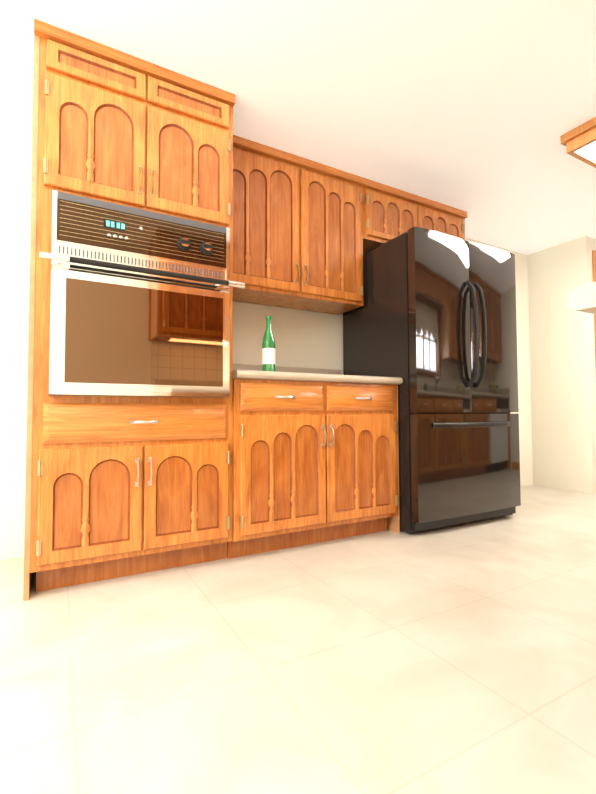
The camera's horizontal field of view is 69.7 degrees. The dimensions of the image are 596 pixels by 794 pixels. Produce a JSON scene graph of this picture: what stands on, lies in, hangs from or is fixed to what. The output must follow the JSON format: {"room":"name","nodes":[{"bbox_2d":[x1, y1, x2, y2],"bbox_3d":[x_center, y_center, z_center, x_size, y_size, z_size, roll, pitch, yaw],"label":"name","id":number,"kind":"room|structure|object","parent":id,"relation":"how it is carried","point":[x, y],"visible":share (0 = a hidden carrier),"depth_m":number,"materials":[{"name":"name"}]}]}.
{"room":"kitchen","nodes":[
{"label":"kitchen","id":0,"kind":"room"},
{"bbox_2d":[0,104,532,559],"bbox_3d":[-0.511,-0.317,2.684,8.670,2.240,0.120,1,-2,-29],"label":"wall","id":1,"kind":"structure","parent":0,"point":[306,339],"depth_m":2.15,"materials":[{"name":"paint"}]},
{"bbox_2d":[233,135,304,306],"bbox_3d":[-0.288,-1.022,2.570,0.526,0.838,0.320,1,-2,-29],"label":"upper cabinet","id":2,"kind":"object","parent":1,"relation":"attached to","point":[269,182],"depth_m":2.47,"materials":[{"name":"brown wood"}]},
{"bbox_2d":[282,158,368,314],"bbox_3d":[0.153,-1.015,2.815,0.482,0.838,0.320,1,-2,-29],"label":"upper cabinet","id":3,"kind":"object","parent":1,"relation":"attached to","point":[307,234],"depth_m":2.70,"materials":[{"name":"brown wood"}]},
{"bbox_2d":[369,180,420,250],"bbox_3d":[0.572,-1.233,3.058,0.480,0.388,0.320,1,-2,-29],"label":"upper cabinet","id":4,"kind":"object","parent":1,"relation":"attached to","point":[392,211],"depth_m":2.92,"materials":[{"name":"brown wood"}]},
{"bbox_2d":[421,197,467,239],"bbox_3d":[1.002,-1.226,3.298,0.506,0.388,0.320,1,-2,-29],"label":"upper cabinet","id":5,"kind":"object","parent":1,"relation":"attached to","point":[435,216],"depth_m":3.17,"materials":[{"name":"brown wood"}]},
{"bbox_2d":[0,485,595,793],"bbox_3d":[0.077,0.780,1.318,8.800,0.060,3.160,1,-2,-29],"label":"floor","id":6,"kind":"structure","parent":0,"point":[459,659],"depth_m":1.17,"materials":[{"name":"tile"}]},
{"bbox_2d":[23,18,244,600],"bbox_3d":[-0.777,-0.340,2.034,0.828,2.238,0.732,1,-2,-29],"label":"tall cabinet","id":7,"kind":"object","parent":6,"relation":"on","point":[129,444],"visible":1,"depth_m":1.78,"materials":[{"name":"brown wood"}]},
{"bbox_2d":[39,189,244,397],"bbox_3d":[-0.620,-0.395,1.793,0.790,0.784,0.153,1,-2,-29],"label":"wall oven","id":8,"kind":"object","parent":7,"relation":"in","point":[134,302],"depth_m":1.75,"materials":[{"name":"silver metal"}]},
{"bbox_2d":[227,364,402,558],"bbox_3d":[0.013,0.291,2.498,1.020,1.005,0.648,1,-2,-29],"label":"base cabinet","id":9,"kind":"object","parent":6,"relation":"on","point":[315,455],"visible":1,"depth_m":2.21,"materials":[{"name":"brown wood"}]},
{"bbox_2d":[227,364,402,389],"bbox_3d":[0.009,-0.141,2.518,1.020,0.140,0.638,1,-2,-29],"label":"countertop","id":10,"kind":"structure","parent":9,"relation":"on","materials":[{"name":"stone"}]},
{"bbox_2d":[262,316,275,370],"bbox_3d":[-0.148,-0.267,2.165,0.069,0.285,0.069,1,-2,-29],"label":"bottle","id":11,"kind":"object","parent":10,"relation":"on","point":[268,354],"visible":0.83,"depth_m":2.14,"materials":[{"name":"green glass"}]},
{"bbox_2d":[343,226,520,533],"bbox_3d":[0.916,-0.078,2.899,0.920,1.765,0.792,1,-2,-29],"label":"refrigerator","id":12,"kind":"object","parent":6,"relation":"on","point":[431,322],"visible":0.96,"depth_m":2.58,"materials":[{"name":"black metal"}]},
{"bbox_2d":[0,0,595,254],"bbox_3d":[2.134,-1.488,2.728,13.700,0.080,5.200,1,-2,-29],"label":"ceiling","id":13,"kind":"structure","parent":0,"point":[475,110],"depth_m":1.99,"materials":[{"name":"paint"}]},
{"bbox_2d":[560,117,595,167],"bbox_3d":[2.126,-1.401,2.554,1.320,0.104,0.350,1,-2,-29],"label":"fluorescent ceiling light","id":14,"kind":"object","parent":13,"relation":"attached to","point":[579,142],"visible":1,"depth_m":2.33,"materials":[{"name":"brown wood"}]},
{"bbox_2d":[527,235,595,493],"bbox_3d":[2.857,-0.275,4.189,1.080,2.241,0.530,1,-2,-29],"label":"wall","id":15,"kind":"structure","parent":0,"point":[562,373],"depth_m":3.89,"materials":[{"name":"paint"}]},
{"bbox_2d":[592,250,595,366],"bbox_3d":[2.970,-0.224,3.994,0.894,2.122,0.116,1,-2,-29],"label":"door frame","id":16,"kind":"structure","parent":15,"relation":"attached to","point":[594,263],"depth_m":3.76,"materials":[{"name":"brown wood"}]},
{"bbox_2d":[567,297,595,314],"bbox_3d":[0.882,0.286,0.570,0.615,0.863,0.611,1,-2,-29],"label":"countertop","id":17,"kind":"structure","parent":0,"point":[589,306],"depth_m":0.69,"materials":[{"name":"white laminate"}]},
{"bbox_2d":[565,281,595,304],"bbox_3d":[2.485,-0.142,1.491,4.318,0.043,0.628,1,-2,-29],"label":"pendant lamp","id":18,"kind":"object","parent":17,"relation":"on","point":[583,292],"depth_m":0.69,"materials":[{"name":"white glass"}]}
]}

